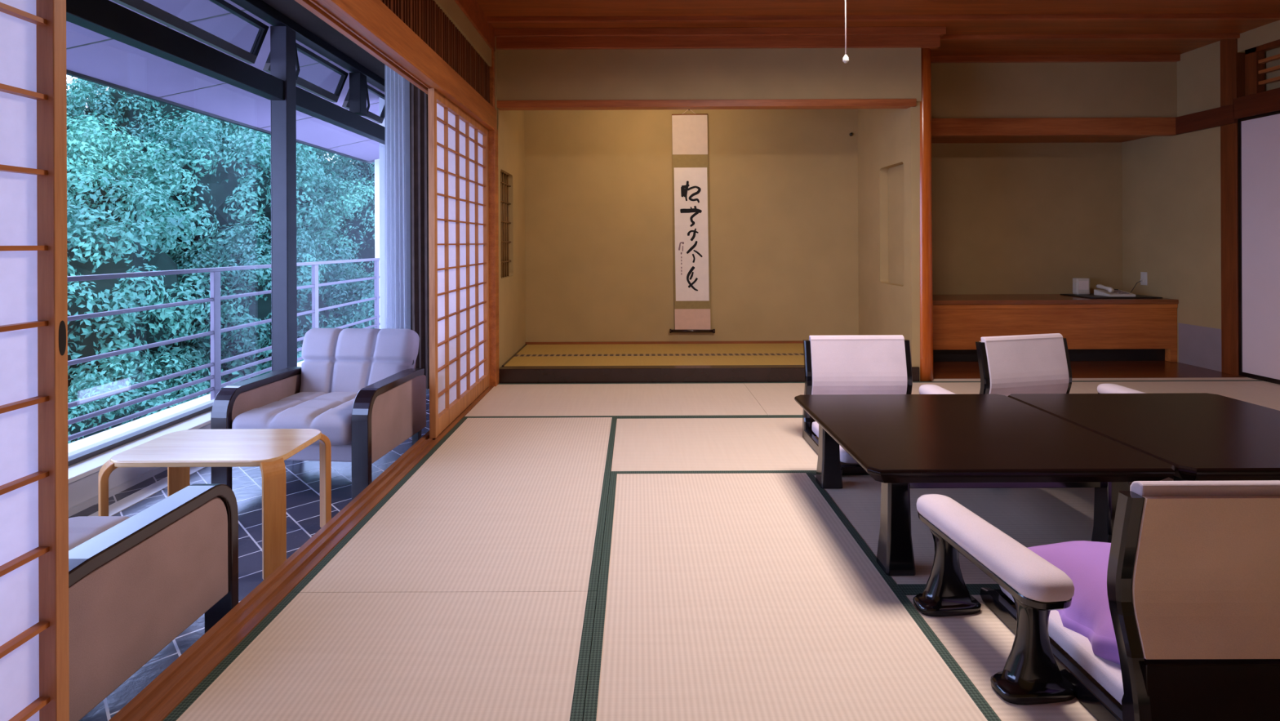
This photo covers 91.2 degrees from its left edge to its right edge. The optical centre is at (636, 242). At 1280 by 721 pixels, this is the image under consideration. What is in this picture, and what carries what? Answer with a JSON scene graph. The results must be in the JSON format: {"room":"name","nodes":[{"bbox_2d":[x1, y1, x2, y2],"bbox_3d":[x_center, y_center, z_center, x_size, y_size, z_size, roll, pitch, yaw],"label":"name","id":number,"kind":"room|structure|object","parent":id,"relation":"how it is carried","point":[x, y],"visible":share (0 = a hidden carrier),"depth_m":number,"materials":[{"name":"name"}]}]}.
{"room":"japanese tatami room","nodes":[
{"label":"japanese tatami room","id":0,"kind":"room"},
{"bbox_2d":[67,399,214,507],"bbox_3d":[-2.704,1.289,3.170,0.360,0.445,8.060,0,0,0],"label":"wall","id":1,"kind":"structure","parent":0,"point":[81,490],"depth_m":3.06,"materials":[{"name":"beige paint"}]},
{"bbox_2d":[68,466,167,516],"bbox_3d":[-2.516,1.196,3.170,0.018,0.030,8.060,0,0,0],"label":"baseboard","id":2,"kind":"structure","parent":1,"relation":"attached to","point":[93,500],"depth_m":3.04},
{"bbox_2d":[68,409,211,483],"bbox_3d":[-2.613,1.056,3.170,0.205,0.022,8.060,0,0,0],"label":"sill","id":3,"kind":"structure","parent":1,"relation":"on","point":[82,468],"depth_m":3.19,"materials":[{"name":"white"}]},
{"bbox_2d":[66,0,384,466],"bbox_3d":[-2.709,-0.321,3.095,0.265,2.734,7.910,0,0,0],"label":"window","id":4,"kind":"structure","parent":1,"relation":"in","point":[107,18],"depth_m":4.62,"materials":[{"name":"brown metal"}]},
{"bbox_2d":[67,360,304,453],"bbox_3d":[-3.588,1.591,3.700,1.410,0.150,13.400,0,0,0],"label":"floor","id":5,"kind":"structure","parent":0,"point":[96,437],"depth_m":5.25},
{"bbox_2d":[67,257,380,440],"bbox_3d":[-3.896,0.875,3.625,0.070,1.285,13.250,0,0,0],"label":"balcony railing","id":6,"kind":"object","parent":5,"relation":"on","point":[215,299],"visible":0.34,"depth_m":5.70,"materials":[{"name":"metal"}]},
{"bbox_2d":[66,0,384,164],"bbox_3d":[-3.592,-1.622,3.700,1.690,0.625,13.400,0,0,0],"label":"ceiling","id":7,"kind":"structure","parent":0,"point":[91,56],"depth_m":5.46,"materials":[{"name":"paint"}]},
{"bbox_2d":[68,388,429,720],"bbox_3d":[-2.029,1.234,3.170,1.732,0.050,8.260,0,0,0],"label":"floor","id":8,"kind":"structure","parent":0,"point":[302,477],"depth_m":2.82,"materials":[{"name":"tile"}]},
{"bbox_2d":[88,466,204,515],"bbox_3d":[-2.375,1.209,3.170,0.100,0.004,8.060,0,0,0],"label":"floor strip","id":9,"kind":"object","parent":8,"relation":"on","point":[150,490],"visible":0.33,"depth_m":2.99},
{"bbox_2d":[68,483,238,720],"bbox_3d":[-1.614,0.851,1.548,0.789,0.712,0.753,0,0,0],"label":"lounge armchair","id":10,"kind":"object","parent":8,"relation":"on","point":[136,582],"visible":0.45,"depth_m":1.58,"materials":[{"name":"grey fabric"}]},
{"bbox_2d":[68,515,129,550],"bbox_3d":[-1.614,0.893,1.635,0.615,0.158,0.580,0,0,0],"label":"seat cushion","id":11,"kind":"object","parent":10,"relation":"on","point":[81,528],"depth_m":1.80,"materials":[{"name":"grey fabric"}]},
{"bbox_2d":[97,428,331,579],"bbox_3d":[-1.621,0.997,2.455,0.684,0.420,0.439,0,0,0],"label":"coffee table","id":12,"kind":"object","parent":8,"relation":"on","point":[268,449],"visible":0.91,"depth_m":2.34,"materials":[{"name":"brown wood"}]},
{"bbox_2d":[108,386,493,720],"bbox_3d":[-1.105,1.128,1.920,0.116,0.153,5.560,0,0,0],"label":"threshold","id":13,"kind":"object","parent":8,"relation":"on","point":[167,690],"visible":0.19,"depth_m":1.83,"materials":[{"name":"brown wood"}]},
{"bbox_2d":[0,0,69,720],"bbox_3d":[-1.100,0.109,0.737,0.034,1.885,0.914,0,0,0],"label":"door","id":14,"kind":"structure","parent":13,"relation":"on","point":[34,648],"depth_m":1.16,"materials":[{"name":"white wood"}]},
{"bbox_2d":[427,88,489,438],"bbox_3d":[-1.101,0.109,3.987,0.034,1.885,1.234,0,0,0],"label":"door","id":15,"kind":"structure","parent":13,"relation":"on","point":[459,177],"depth_m":3.86,"materials":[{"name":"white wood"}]},
{"bbox_2d":[488,128,498,386],"bbox_3d":[-1.099,0.180,4.652,0.130,2.050,0.105,0,0,0],"label":"post","id":16,"kind":"object","parent":13,"relation":"on","point":[492,134],"visible":0.28,"depth_m":4.60,"materials":[{"name":"brown wood"}]},
{"bbox_2d":[210,328,426,498],"bbox_3d":[-1.617,0.851,3.341,0.789,0.712,0.753,0,0,5],"label":"lounge armchair","id":17,"kind":"object","parent":8,"relation":"on","point":[363,389],"visible":0.97,"depth_m":3.26,"materials":[{"name":"beige fabric"}]},
{"bbox_2d":[231,391,358,444],"bbox_3d":[-1.624,0.893,3.255,0.615,0.158,0.580,0,0,5],"label":"seat cushion","id":18,"kind":"object","parent":17,"relation":"on","point":[331,413],"depth_m":3.03,"materials":[{"name":"grey fabric"}]},
{"bbox_2d":[299,328,419,393],"bbox_3d":[-1.596,0.709,3.585,0.665,0.428,0.248,0,0,5],"label":"cushion","id":19,"kind":"object","parent":17,"relation":"on","point":[336,360],"depth_m":3.53,"materials":[{"name":"grey fabric"}]},
{"bbox_2d":[262,0,384,79],"bbox_3d":[-2.018,-1.711,3.170,1.760,0.060,8.260,0,0,0],"label":"ceiling","id":20,"kind":"structure","parent":0,"point":[291,9],"depth_m":5.02,"materials":[{"name":"paint"}]},
{"bbox_2d":[384,64,407,328],"bbox_3d":[-1.979,-0.238,5.135,0.185,2.853,0.064,0,0,0],"label":"sheer curtain","id":21,"kind":"object","parent":20,"relation":"hanging from","point":[395,277],"visible":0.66,"depth_m":5.14,"materials":[{"name":"fabric"}]},
{"bbox_2d":[409,82,429,389],"bbox_3d":[-1.624,-0.244,5.061,0.406,2.843,0.072,0,0,0],"label":"curtain","id":22,"kind":"object","parent":20,"relation":"hanging from","point":[419,112],"visible":0.29,"depth_m":5.05,"materials":[{"name":"fabric"}]},
{"bbox_2d":[374,159,380,328],"bbox_3d":[-3.490,0.015,10.325,1.580,3.100,0.150,0,0,0],"label":"wall","id":23,"kind":"structure","parent":0,"point":[376,161],"depth_m":10.25,"materials":[{"name":"white paint"}]},
{"bbox_2d":[378,97,385,328],"bbox_3d":[-2.446,-0.239,7.125,0.890,2.900,0.150,0,0,0],"label":"wall","id":24,"kind":"structure","parent":0,"point":[381,102],"depth_m":7.05,"materials":[{"name":"white paint"}]},
{"bbox_2d":[404,79,410,328],"bbox_3d":[-1.595,-0.243,6.200,0.852,2.900,2.000,0,0,0],"label":"wall","id":25,"kind":"structure","parent":0,"point":[406,82],"depth_m":5.20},
{"bbox_2d":[380,0,525,368],"bbox_3d":[-1.121,-0.239,2.560,0.160,2.688,6.840,0,0,0],"label":"wall","id":26,"kind":"structure","parent":0,"point":[511,123],"depth_m":4.78,"materials":[{"name":"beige paint"}]},
{"bbox_2d":[294,0,496,129],"bbox_3d":[-1.105,-0.907,1.915,0.127,0.160,5.550,0,0,0],"label":"lintel","id":27,"kind":"object","parent":26,"relation":"attached to","point":[370,24],"visible":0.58,"depth_m":2.80,"materials":[{"name":"brown wood"}]},
{"bbox_2d":[489,49,494,107],"bbox_3d":[-1.113,-1.280,4.662,0.115,0.610,0.085,0,0,0],"label":"post","id":28,"kind":"object","parent":27,"relation":"on","point":[492,68],"visible":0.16,"depth_m":4.62,"materials":[{"name":"brown wood"}]},
{"bbox_2d":[502,340,804,366],"bbox_3d":[0.519,0.994,5.330,3.110,0.148,1.040,0,0,0],"label":"platform","id":29,"kind":"structure","parent":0,"point":[775,352],"depth_m":5.31,"materials":[{"name":"plant"}]},
{"bbox_2d":[498,364,919,382],"bbox_3d":[0.542,1.004,4.755,3.165,0.127,0.110,0,0,0],"label":"step","id":30,"kind":"structure","parent":29,"relation":"attached to","point":[703,373],"depth_m":4.70,"materials":[{"name":"paint"}]},
{"bbox_2d":[524,108,858,342],"bbox_3d":[0.509,-0.227,5.915,3.420,2.650,0.130,0,0,0],"label":"wall","id":31,"kind":"structure","parent":0,"point":[783,184],"depth_m":5.85,"materials":[{"name":"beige paint"}]},
{"bbox_3d":[0.488,-1.252,5.828,0.010,0.047,0.045,0,0,0],"label":"wall hook","id":32,"kind":"object","parent":31,"relation":"attached to","visible":0},
{"bbox_2d":[669,109,715,333],"bbox_3d":[0.513,-0.202,5.815,0.420,2.085,0.040,0,0,0],"label":"scroll","id":33,"kind":"object","parent":32,"relation":"hanging from","point":[689,131],"visible":1,"depth_m":5.82,"materials":[{"name":"white paper"}]},
{"bbox_2d":[494,36,921,128],"bbox_3d":[0.484,-0.227,4.718,3.310,2.850,0.115,0,0,0],"label":"wall","id":34,"kind":"structure","parent":0,"point":[766,73],"depth_m":4.70,"materials":[{"name":"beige paint"}]},
{"bbox_2d":[497,98,916,110],"bbox_3d":[0.495,-1.043,4.739,3.200,0.054,0.102,0,0,0],"label":"lintel","id":35,"kind":"object","parent":34,"relation":"attached to","point":[823,104],"visible":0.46,"depth_m":4.69,"materials":[{"name":"brown wood"}]},
{"bbox_2d":[494,26,946,49],"bbox_3d":[0.613,-1.523,4.685,3.360,0.140,0.090,0,0,0],"label":"crown molding","id":36,"kind":"structure","parent":34,"relation":"attached to","point":[814,37],"depth_m":4.67,"materials":[{"name":"brown wood"}]},
{"bbox_2d":[162,360,1279,720],"bbox_3d":[1.815,1.121,2.580,5.740,0.161,6.880,0,0,0],"label":"floor","id":37,"kind":"structure","parent":0,"point":[563,551],"depth_m":1.93,"materials":[{"name":"plant"}]},
{"bbox_2d":[802,334,912,475],"bbox_3d":[1.171,0.768,3.085,0.560,0.551,0.585,0,0,0],"label":"chair","id":38,"kind":"object","parent":37,"relation":"on","point":[852,364],"visible":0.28,"depth_m":3.29,"materials":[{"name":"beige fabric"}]},
{"bbox_2d":[919,384,955,394],"bbox_3d":[1.539,0.892,3.075,0.184,0.301,0.512,0,0,0],"label":"armrest","id":39,"kind":"object","parent":37,"relation":"on","point":[924,388],"visible":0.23,"depth_m":3.19,"materials":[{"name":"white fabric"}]},
{"bbox_2d":[794,393,1176,575],"bbox_3d":[1.180,0.864,2.361,0.946,0.360,0.946,0,0,0],"label":"table","id":40,"kind":"object","parent":37,"relation":"on","point":[904,442],"visible":0.91,"depth_m":2.07,"materials":[{"name":"brown paint"}]},
{"bbox_2d":[912,493,1075,704],"bbox_3d":[0.906,0.895,1.640,0.184,0.301,0.512,0,0,-6],"label":"armrest","id":41,"kind":"object","parent":37,"relation":"on","point":[1031,674],"visible":1,"depth_m":1.47,"materials":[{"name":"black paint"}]},
{"bbox_2d":[975,333,1071,395],"bbox_3d":[2.103,0.764,3.073,0.560,0.551,0.585,0,0,-14],"label":"chair","id":42,"kind":"object","parent":37,"relation":"on","point":[1036,363],"visible":0.28,"depth_m":3.27,"materials":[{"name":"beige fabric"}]},
{"bbox_2d":[933,293,1178,361],"bbox_3d":[3.437,0.763,5.697,2.448,0.538,0.623,0,0,0],"label":"base cabinet","id":43,"kind":"object","parent":37,"relation":"on","point":[1140,329],"visible":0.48,"depth_m":5.40,"materials":[{"name":"brown wood"}]},
{"bbox_2d":[1060,293,1162,298],"bbox_3d":[4.302,0.484,5.700,0.620,0.012,0.420,0,0,0],"label":"tray","id":44,"kind":"object","parent":43,"relation":"on","point":[1090,295],"visible":0.72,"depth_m":5.54,"materials":[{"name":"plastic"}]},
{"bbox_2d":[1072,277,1089,294],"bbox_3d":[4.117,0.402,5.799,0.125,0.150,0.062,0,0,0],"label":"stand","id":45,"kind":"object","parent":44,"relation":"on","point":[1081,286],"visible":1,"depth_m":5.77,"materials":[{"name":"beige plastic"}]},
{"bbox_2d":[1093,284,1135,297],"bbox_3d":[4.287,0.427,5.620,0.230,0.103,0.200,0,0,0],"label":"telephone","id":46,"kind":"object","parent":44,"relation":"on","point":[1104,291],"visible":1,"depth_m":5.58,"materials":[{"name":"beige plastic"}]},
{"bbox_2d":[933,377,1254,381],"bbox_3d":[3.445,1.060,4.743,2.440,0.050,0.094,0,0,0],"label":"floor strip","id":47,"kind":"object","parent":37,"relation":"on","point":[1197,378],"visible":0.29,"depth_m":4.74,"materials":[{"name":"brown wood"}]},
{"bbox_2d":[1097,383,1146,393],"bbox_3d":[2.479,0.888,3.075,0.184,0.301,0.512,0,0,0],"label":"armrest","id":48,"kind":"object","parent":37,"relation":"on","point":[1102,388],"visible":0.18,"depth_m":3.20,"materials":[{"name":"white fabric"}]},
{"bbox_2d":[980,480,1279,720],"bbox_3d":[1.286,0.768,1.549,0.560,0.551,0.585,0,0,0],"label":"chair","id":49,"kind":"object","parent":37,"relation":"on","point":[1193,571],"visible":0.77,"depth_m":1.29,"materials":[{"name":"black paint"}]},
{"bbox_2d":[1026,540,1144,664],"bbox_3d":[1.294,0.896,1.568,0.504,0.172,0.484,0,0,0],"label":"floor cushion","id":50,"kind":"object","parent":49,"relation":"on","point":[1086,562],"visible":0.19,"depth_m":1.54,"materials":[{"name":"purple fabric"}]},
{"bbox_2d":[1007,392,1279,480],"bbox_3d":[2.132,0.860,2.361,0.946,0.360,0.946,0,0,0],"label":"table","id":51,"kind":"object","parent":37,"relation":"on","point":[1205,436],"visible":0.61,"depth_m":2.31,"materials":[{"name":"black paint"}]},
{"bbox_2d":[1220,39,1244,376],"bbox_3d":[4.703,-0.281,4.918,0.112,2.660,0.133,0,0,0],"label":"post","id":52,"kind":"object","parent":37,"relation":"on","point":[1232,62],"visible":0.48,"depth_m":4.91,"materials":[{"name":"brown wood"}]},
{"bbox_2d":[475,0,1279,55],"bbox_3d":[1.723,-1.607,2.255,6.060,0.082,6.430,0,0,0],"label":"ceiling","id":53,"kind":"structure","parent":0,"point":[973,27],"depth_m":4.40,"materials":[{"name":"brown wood"}]},
{"bbox_2d":[842,0,848,63],"bbox_3d":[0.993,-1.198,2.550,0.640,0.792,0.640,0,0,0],"label":"pull cord","id":54,"kind":"object","parent":53,"relation":"hanging from","point":[846,59],"visible":1,"depth_m":2.80,"materials":[{"name":"white plastic"}]},
{"bbox_2d":[857,102,919,381],"bbox_3d":[2.134,-0.234,5.350,0.130,2.650,1.260,0,0,0],"label":"wall","id":55,"kind":"structure","parent":0,"point":[889,139],"depth_m":5.20,"materials":[{"name":"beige paint"}]},
{"bbox_2d":[920,48,933,381],"bbox_3d":[2.179,-0.214,4.760,0.129,2.550,0.128,0,0,0],"label":"post","id":56,"kind":"object","parent":55,"relation":"attached to","point":[926,374],"visible":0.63,"depth_m":4.71,"materials":[{"name":"brown wood"}]},
{"bbox_2d":[931,142,1122,294],"bbox_3d":[3.475,-0.040,6.065,2.570,2.250,0.110,0,0,0],"label":"wall","id":57,"kind":"structure","parent":0,"point":[1008,218],"depth_m":6.01,"materials":[{"name":"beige paint"}]},
{"bbox_2d":[931,136,1150,143],"bbox_3d":[3.451,-0.975,5.730,2.510,0.040,0.580,0,0,0],"label":"ceiling","id":58,"kind":"structure","parent":0,"point":[999,139],"depth_m":5.82,"materials":[{"name":"brown wood"}]},
{"bbox_2d":[931,62,1177,118],"bbox_3d":[3.424,-1.325,5.418,2.460,0.520,0.044,0,0,0],"label":"wall","id":59,"kind":"structure","parent":0,"point":[1085,89],"depth_m":5.40,"materials":[{"name":"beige paint"}]},
{"bbox_2d":[931,117,1176,137],"bbox_3d":[3.426,-0.996,5.412,2.460,0.148,0.075,0,0,0],"label":"beam","id":60,"kind":"structure","parent":59,"relation":"attached to","point":[1043,126],"depth_m":5.38,"materials":[{"name":"brown wood"}]},
{"bbox_2d":[930,54,1180,62],"bbox_3d":[3.443,-1.577,5.385,2.420,0.055,0.050,0,0,0],"label":"crown molding","id":61,"kind":"structure","parent":59,"relation":"attached to","point":[1045,58],"depth_m":5.36,"materials":[{"name":"brown wood"}]},
{"bbox_2d":[1121,20,1279,371],"bbox_3d":[4.718,-0.266,2.630,0.122,2.690,6.980,0,0,0],"label":"wall","id":62,"kind":"structure","parent":0,"point":[1171,210],"depth_m":5.30,"materials":[{"name":"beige paint"}]},
{"bbox_2d":[1129,271,1147,293],"bbox_3d":[4.531,0.373,5.737,0.269,0.205,0.070,0,0,-6],"label":"wall outlet","id":63,"kind":"object","parent":62,"relation":"attached to","point":[1144,275],"visible":0.88,"depth_m":5.75,"materials":[{"name":"beige plastic"}]},
{"bbox_2d":[1244,39,1279,96],"bbox_3d":[4.682,-1.293,3.895,0.064,0.355,1.790,0,0,0],"label":"transom panel","id":64,"kind":"object","parent":62,"relation":"attached to","point":[1255,82],"visible":0.84,"depth_m":4.70,"materials":[{"name":"brown wood"}]},
{"bbox_3d":[4.750,0.029,2.065,0.060,2.200,5.850,0,0,0],"label":"wall","id":65,"kind":"structure","parent":0,"visible":0},
{"bbox_2d":[1175,87,1279,134],"bbox_3d":[4.691,-1.022,2.270,0.130,0.188,6.260,0,0,0],"label":"beam","id":66,"kind":"structure","parent":65,"relation":"attached to","point":[1268,101],"depth_m":4.87,"materials":[{"name":"brown wood"}]},
{"bbox_2d":[1237,111,1279,384],"bbox_3d":[4.672,0.036,4.400,0.029,1.983,0.900,0,0,0],"label":"door","id":67,"kind":"structure","parent":65,"relation":"in","point":[1258,135],"depth_m":4.69,"materials":[{"name":"paper"}]},
{"label":"outside","id":68,"kind":"structure","parent":0,"visible":0},
{"bbox_2d":[157,163,373,396],"bbox_3d":[-26.446,4.087,23.026,54.048,13.945,60.943,0,0,0],"label":"ground","id":69,"kind":"structure","parent":68,"point":[242,371],"depth_m":14.97,"materials":[{"name":"plant"}]},
{"bbox_2d":[66,112,189,257],"bbox_3d":[-12.487,0.204,13.473,4.967,6.185,4.812,0,0,0],"label":"broadleaf tree","id":70,"kind":"object","parent":69,"relation":"on","point":[86,149],"visible":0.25,"depth_m":13.15,"materials":[{"name":"green plant"}]},
{"bbox_2d":[67,351,222,444],"bbox_3d":[-8.371,4.287,10.198,3.988,5.104,3.861,0,0,-26],"label":"broadleaf tree","id":71,"kind":"object","parent":69,"relation":"on","point":[95,387],"visible":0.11,"depth_m":9.80,"materials":[{"name":"green plant"}]},
{"bbox_2d":[66,75,244,171],"bbox_3d":[-13.567,-2.234,17.257,4.823,6.027,4.572,0,0,0],"label":"broadleaf tree","id":72,"kind":"object","parent":69,"relation":"on","point":[135,113],"visible":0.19,"depth_m":15.85,"materials":[{"name":"green plant"}]},
{"bbox_2d":[66,164,244,416],"bbox_3d":[-10.305,1.941,11.771,5.051,6.722,5.392,0,0,0],"label":"broadleaf tree","id":73,"kind":"object","parent":69,"relation":"on","point":[97,251],"visible":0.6,"depth_m":11.04,"materials":[{"name":"green plant"}]},
{"bbox_2d":[66,82,374,424],"bbox_3d":[-13.175,2.574,13.177,24.908,15.891,23.490,0,0,-7],"label":"undergrowth","id":74,"kind":"object","parent":69,"relation":"on","point":[262,365],"visible":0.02,"depth_m":13.17,"materials":[{"name":"green plant"}]},
{"bbox_2d":[107,109,357,284],"bbox_3d":[-9.988,0.079,15.453,5.295,6.490,5.538,0,0,0],"label":"broadleaf tree","id":75,"kind":"object","parent":69,"relation":"on","point":[231,190],"visible":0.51,"depth_m":14.27,"materials":[{"name":"green plant"}]},
{"bbox_2d":[169,220,363,382],"bbox_3d":[-8.233,2.081,14.055,4.102,5.127,4.009,0,0,0],"label":"broadleaf tree","id":76,"kind":"object","parent":69,"relation":"on","point":[257,308],"visible":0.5,"depth_m":13.06,"materials":[{"name":"green plant"}]},
{"bbox_2d":[201,116,332,182],"bbox_3d":[-11.449,-2.529,19.638,4.162,5.182,4.026,0,0,0],"label":"broadleaf tree","id":77,"kind":"object","parent":69,"relation":"on","point":[222,122],"visible":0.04,"depth_m":18.68,"materials":[{"name":"green plant"}]},
{"bbox_2d":[297,345,303,362],"bbox_3d":[-5.574,4.421,11.818,3.858,5.083,4.041,0,0,-22],"label":"broadleaf tree","id":78,"kind":"object","parent":69,"relation":"on","point":[299,355],"visible":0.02,"depth_m":11.71,"materials":[{"name":"green plant"}]},
{"bbox_2d":[302,177,374,293],"bbox_3d":[-7.008,0.631,17.074,4.024,4.813,3.912,0,0,0],"label":"broadleaf tree","id":79,"kind":"object","parent":69,"relation":"on","point":[357,229],"visible":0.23,"depth_m":15.91,"materials":[{"name":"green plant"}]},
{"bbox_2d":[324,153,374,205],"bbox_3d":[-7.790,-1.733,20.329,3.968,4.786,3.975,0,0,-10],"label":"broadleaf tree","id":80,"kind":"object","parent":69,"relation":"on","point":[364,170],"visible":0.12,"depth_m":19.12,"materials":[{"name":"green plant"}]},
{"bbox_2d":[339,279,374,328],"bbox_3d":[-4.480,2.612,14.748,4.459,5.412,4.524,0,0,0],"label":"broadleaf tree","id":81,"kind":"object","parent":69,"relation":"on","point":[367,311],"visible":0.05,"depth_m":13.62,"materials":[{"name":"green plant"}]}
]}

